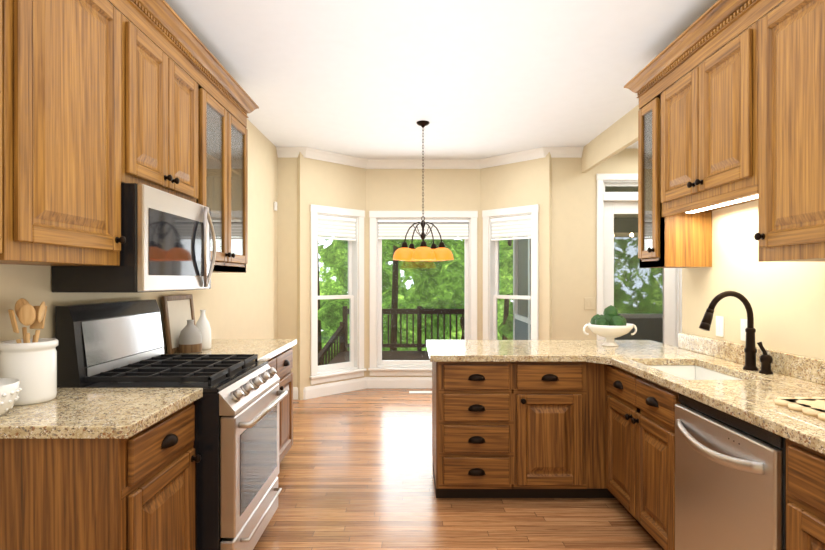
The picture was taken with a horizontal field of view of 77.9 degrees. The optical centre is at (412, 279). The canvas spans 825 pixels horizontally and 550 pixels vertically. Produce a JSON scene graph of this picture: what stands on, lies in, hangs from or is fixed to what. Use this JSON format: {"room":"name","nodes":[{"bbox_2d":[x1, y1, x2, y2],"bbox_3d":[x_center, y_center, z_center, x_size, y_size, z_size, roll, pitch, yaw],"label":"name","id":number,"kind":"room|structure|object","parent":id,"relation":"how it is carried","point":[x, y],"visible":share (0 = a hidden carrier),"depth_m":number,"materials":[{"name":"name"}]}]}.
{"room":"kitchen","nodes":[
{"label":"kitchen","id":0,"kind":"room"},
{"bbox_2d":[0,0,824,399],"bbox_3d":[1.223,-0.070,2.454,5.870,2.900,8.425,0,0,0],"label":"wall","id":1,"kind":"structure","parent":0,"point":[266,294],"depth_m":5.86,"materials":[{"name":"paint"}]},
{"bbox_2d":[0,0,219,271],"bbox_3d":[-1.359,-0.690,1.990,0.382,1.261,2.083,0,0,0],"label":"upper cabinet","id":2,"kind":"object","parent":1,"relation":"attached to","point":[101,101],"depth_m":1.97,"materials":[{"name":"brown wood"}]},
{"bbox_2d":[52,183,215,292],"bbox_3d":[-1.328,-0.180,2.559,0.439,0.472,0.748,0,0,0],"label":"microwave","id":3,"kind":"object","parent":2,"relation":"attached to","point":[166,246],"visible":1,"depth_m":2.28,"materials":[{"name":"silver metal"}]},
{"bbox_2d":[212,64,258,272],"bbox_3d":[-1.360,-0.690,3.420,0.382,1.261,0.946,0,0,0],"label":"upper cabinet","id":4,"kind":"object","parent":1,"relation":"attached to","point":[235,104],"depth_m":3.52,"materials":[{"name":"brown wood"}]},
{"bbox_2d":[309,204,366,384],"bbox_3d":[-0.949,0.171,6.256,0.805,2.099,0.245,0,0,-43],"label":"window","id":5,"kind":"structure","parent":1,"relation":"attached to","point":[344,223],"depth_m":6.29,"materials":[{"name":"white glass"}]},
{"bbox_2d":[293,377,431,399],"bbox_3d":[1.221,1.308,4.976,5.546,0.141,3.046,0,0,0],"label":"baseboard","id":6,"kind":"structure","parent":1,"relation":"attached to","point":[316,391],"depth_m":6.44,"materials":[{"name":"white wood"}]},
{"bbox_2d":[368,211,477,375],"bbox_3d":[0.144,0.171,6.568,1.400,2.099,0.245,0,0,0],"label":"window bay","id":7,"kind":"object","parent":1,"relation":"attached to","point":[392,225],"visible":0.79,"depth_m":6.51,"materials":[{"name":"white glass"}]},
{"bbox_2d":[276,147,583,168],"bbox_3d":[0.202,-1.466,6.159,3.511,0.103,0.678,0,0,0],"label":"crown molding","id":8,"kind":"structure","parent":1,"relation":"attached to","point":[499,160],"depth_m":6.23,"materials":[{"name":"white wood"}]},
{"bbox_2d":[482,204,538,339],"bbox_3d":[1.238,0.171,6.258,0.805,2.099,0.245,0,0,43],"label":"window","id":9,"kind":"structure","parent":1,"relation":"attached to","point":[515,223],"depth_m":6.31,"materials":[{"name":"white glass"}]},
{"bbox_2d":[584,298,594,309],"bbox_3d":[2.055,0.275,5.895,0.130,0.140,0.010,0,0,0],"label":"light switch","id":10,"kind":"object","parent":1,"relation":"attached to","point":[589,303],"visible":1,"depth_m":5.89,"materials":[{"name":"paint"}]},
{"bbox_2d":[624,72,639,258],"bbox_3d":[1.634,-0.700,3.289,0.382,1.240,0.372,0,0,0],"label":"upper cabinet","id":11,"kind":"object","parent":1,"relation":"attached to","point":[633,85],"depth_m":3.37,"materials":[{"name":"brown wood"}]},
{"bbox_2d":[596,174,681,346],"bbox_3d":[2.650,0.077,5.978,1.046,2.606,0.208,0,0,0],"label":"window","id":12,"kind":"structure","parent":1,"relation":"attached to","point":[610,205],"depth_m":5.95,"materials":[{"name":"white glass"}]},
{"bbox_2d":[716,316,723,336],"bbox_3d":[1.821,0.275,3.022,0.009,0.120,0.072,0,0,0],"label":"electrical outlet plate","id":13,"kind":"object","parent":1,"relation":"attached to","point":[720,326],"depth_m":3.01,"materials":[{"name":"white plastic"}]},
{"bbox_2d":[640,0,824,267],"bbox_3d":[1.635,-0.700,2.385,0.382,1.240,1.588,0,0,0],"label":"upper cabinet","id":14,"kind":"object","parent":1,"relation":"attached to","point":[741,115],"depth_m":2.36,"materials":[{"name":"brown wood"}]},
{"bbox_2d":[685,194,757,212],"bbox_3d":[1.648,-0.407,2.671,0.060,0.021,0.720,0,0,0],"label":"under-cabinet light","id":15,"kind":"object","parent":14,"relation":"attached to","point":[726,203],"visible":0.38,"depth_m":2.68,"materials":[{"name":"white plastic"}]},
{"bbox_2d":[741,319,746,340],"bbox_3d":[1.821,0.275,2.792,0.009,0.120,0.072,0,0,0],"label":"electrical outlet plate","id":16,"kind":"object","parent":1,"relation":"attached to","point":[743,321],"depth_m":2.80,"materials":[{"name":"white plastic"}]},
{"bbox_2d":[165,0,717,158],"bbox_3d":[1.223,-1.580,2.451,5.750,0.120,8.300,0,0,0],"label":"ceiling","id":17,"kind":"structure","parent":0,"point":[466,79],"depth_m":3.63,"materials":[{"name":"paint"}]},
{"bbox_2d":[393,121,453,260],"bbox_3d":[0.106,-0.856,4.902,0.580,1.327,0.562,0,0,0],"label":"chandelier","id":18,"kind":"object","parent":17,"relation":"hanging from","point":[423,252],"visible":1,"depth_m":4.81,"materials":[{"name":"orange glass"}]},
{"bbox_2d":[253,388,662,549],"bbox_3d":[1.223,1.440,2.451,5.750,0.120,8.300,0,0,0],"label":"floor","id":19,"kind":"structure","parent":0,"point":[355,470],"depth_m":3.15,"materials":[{"name":"brown wood"}]},
{"bbox_2d":[0,402,200,549],"bbox_3d":[-1.230,0.940,1.897,0.640,0.880,0.557,0,0,0],"label":"base cabinet","id":20,"kind":"object","parent":19,"relation":"on","point":[136,491],"depth_m":1.62,"materials":[{"name":"brown wood"}]},
{"bbox_2d":[0,339,296,438],"bbox_3d":[-1.221,0.479,2.779,0.658,0.040,2.360,0,0,0],"label":"countertop","id":21,"kind":"structure","parent":20,"relation":"on","point":[95,413],"depth_m":1.82,"materials":[{"name":"stone"}]},
{"bbox_2d":[0,378,21,415],"bbox_3d":[-1.437,0.403,1.714,0.197,0.111,0.199,0,0,0],"label":"bowl","id":22,"kind":"object","parent":21,"relation":"on","point":[10,389],"visible":1,"depth_m":1.71,"materials":[{"name":"white ceramic"}]},
{"bbox_2d":[0,298,57,405],"bbox_3d":[-1.454,0.264,1.934,0.186,0.388,0.186,0,0,0],"label":"utensil crock","id":23,"kind":"object","parent":21,"relation":"on","point":[29,363],"visible":0.96,"depth_m":1.89,"materials":[{"name":"white ceramic"}]},
{"bbox_2d":[162,294,195,353],"bbox_3d":[-1.505,0.279,3.319,0.055,0.359,0.400,0,0,0],"label":"picture frame","id":24,"kind":"object","parent":21,"relation":"on","point":[178,311],"visible":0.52,"depth_m":3.25,"materials":[{"name":"brown wood"}]},
{"bbox_2d":[178,320,201,352],"bbox_3d":[-1.408,0.356,3.239,0.139,0.205,0.139,0,0,0],"label":"vase","id":25,"kind":"object","parent":21,"relation":"on","point":[190,338],"visible":0.98,"depth_m":3.19,"materials":[{"name":"ceramic"}]},
{"bbox_2d":[196,310,211,349],"bbox_3d":[-1.388,0.329,3.384,0.108,0.260,0.108,0,0,0],"label":"vase","id":26,"kind":"object","parent":21,"relation":"on","point":[203,325],"visible":0.81,"depth_m":3.35,"materials":[{"name":"ceramic"}]},
{"bbox_2d":[55,299,287,549],"bbox_3d":[-1.114,0.746,2.559,0.824,1.267,0.754,0,0,0],"label":"range","id":27,"kind":"object","parent":19,"relation":"on","point":[119,344],"visible":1,"depth_m":2.32,"materials":[{"name":"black metal"}]},
{"bbox_2d":[267,348,292,463],"bbox_3d":[-1.231,0.940,3.440,0.640,0.880,0.997,0,0,0],"label":"base cabinet","id":28,"kind":"object","parent":19,"relation":"on","point":[282,362],"depth_m":3.68,"materials":[{"name":"brown wood"}]},
{"bbox_2d":[409,391,431,392],"bbox_3d":[0.130,1.375,6.255,0.330,0.009,0.110,0,0,0],"label":"floor vent","id":29,"kind":"object","parent":19,"relation":"in","point":[420,391],"visible":0.77,"depth_m":6.24,"materials":[{"name":"white plastic"}]},
{"bbox_2d":[432,362,515,497],"bbox_3d":[0.385,0.940,3.448,0.472,0.880,0.640,0,0,0],"label":"base cabinet","id":30,"kind":"object","parent":19,"relation":"on","point":[474,403],"depth_m":3.13,"materials":[{"name":"brown wood"}]},
{"bbox_2d":[426,340,581,361],"bbox_3d":[0.634,0.479,3.496,1.050,0.040,0.830,0,0,0],"label":"countertop","id":31,"kind":"structure","parent":30,"relation":"on","point":[438,350],"depth_m":3.27,"materials":[{"name":"stone"}]},
{"bbox_2d":[516,362,595,497],"bbox_3d":[0.881,0.940,3.449,0.520,0.880,0.640,0,0,0],"label":"base cabinet","id":32,"kind":"object","parent":19,"relation":"on","point":[547,430],"depth_m":3.13,"materials":[{"name":"brown wood"}]},
{"bbox_2d":[608,398,680,549],"bbox_3d":[1.506,1.054,2.726,0.640,0.650,0.850,0,0,0],"label":"base cabinet","id":33,"kind":"object","parent":19,"relation":"on","point":[641,431],"depth_m":2.60,"materials":[{"name":"brown wood"}]},
{"bbox_2d":[675,393,785,549],"bbox_3d":[1.456,0.942,1.976,0.664,0.875,0.642,0,0,0],"label":"dishwasher","id":34,"kind":"object","parent":19,"relation":"on","point":[730,482],"visible":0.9,"depth_m":1.91,"materials":[{"name":"silver metal"}]},
{"bbox_2d":[786,439,824,549],"bbox_3d":[1.507,0.940,1.091,0.640,0.880,1.120,0,0,0],"label":"base cabinet","id":35,"kind":"object","parent":19,"relation":"on","point":[805,467],"depth_m":1.55,"materials":[{"name":"brown wood"}]},
{"bbox_2d":[558,332,824,454],"bbox_3d":[1.433,0.534,2.206,0.785,0.360,3.410,0,0,0],"label":"countertop","id":36,"kind":"structure","parent":35,"relation":"on","point":[712,372],"depth_m":2.40,"materials":[{"name":"stone"}]},
{"bbox_2d":[583,305,636,346],"bbox_3d":[1.382,0.317,3.561,0.379,0.283,0.312,0,0,0],"label":"bowl","id":37,"kind":"object","parent":36,"relation":"on","point":[610,325],"visible":1,"depth_m":3.50,"materials":[{"name":"white ceramic"}]},
{"bbox_2d":[699,291,757,370],"bbox_3d":[1.598,0.256,2.583,0.342,0.404,0.068,0,0,-12],"label":"faucet","id":38,"kind":"object","parent":36,"relation":"on","point":[750,350],"visible":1,"depth_m":2.59,"materials":[{"name":"brown metal"}]},
{"bbox_2d":[757,342,772,373],"bbox_3d":[1.738,0.381,2.506,0.063,0.154,0.060,0,0,0],"label":"handle","id":39,"kind":"object","parent":36,"relation":"on","point":[766,359],"visible":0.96,"depth_m":2.49,"materials":[{"name":"brown metal"}]},
{"bbox_2d":[775,397,824,420],"bbox_3d":[1.498,0.451,1.701,0.324,0.016,0.465,0,0,0],"label":"serving board","id":40,"kind":"object","parent":36,"relation":"on","point":[813,406],"visible":1,"depth_m":1.81,"materials":[{"name":"wood"}]},
{"label":"outside","id":41,"kind":"structure","parent":0,"visible":0},
{"bbox_2d":[324,353,333,364],"bbox_3d":[-0.018,3.930,20.000,120.000,0.100,80.000,0,0,0],"label":"ground","id":42,"kind":"structure","parent":41,"point":[327,358],"depth_m":25.52,"materials":[{"name":"green plant"}]},
{"bbox_2d":[318,234,512,365],"bbox_3d":[1.489,-2.501,15.056,24.219,12.671,15.252,0,0,0],"label":"trees","id":43,"kind":"object","parent":42,"relation":"on","point":[415,274],"depth_m":16.09,"materials":[{"name":"green plant"}]},
{"bbox_2d":[318,237,662,352],"bbox_3d":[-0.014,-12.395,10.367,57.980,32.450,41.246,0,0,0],"label":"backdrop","id":44,"kind":"structure","parent":41,"point":[334,290],"depth_m":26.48,"materials":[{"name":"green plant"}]},
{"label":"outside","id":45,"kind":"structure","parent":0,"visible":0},
{"bbox_2d":[318,306,464,364],"bbox_3d":[-0.114,1.720,8.835,4.112,2.260,5.530,0,0,0],"label":"railing","id":46,"kind":"object","parent":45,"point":[399,354],"depth_m":11.45,"materials":[{"name":"brown wood"}]},
{"bbox_2d":[513,187,662,342],"bbox_3d":[3.708,0.180,8.268,3.870,3.200,4.370,0,0,0],"label":"porch","id":47,"kind":"object","parent":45,"point":[520,308],"depth_m":10.14,"materials":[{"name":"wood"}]}
]}

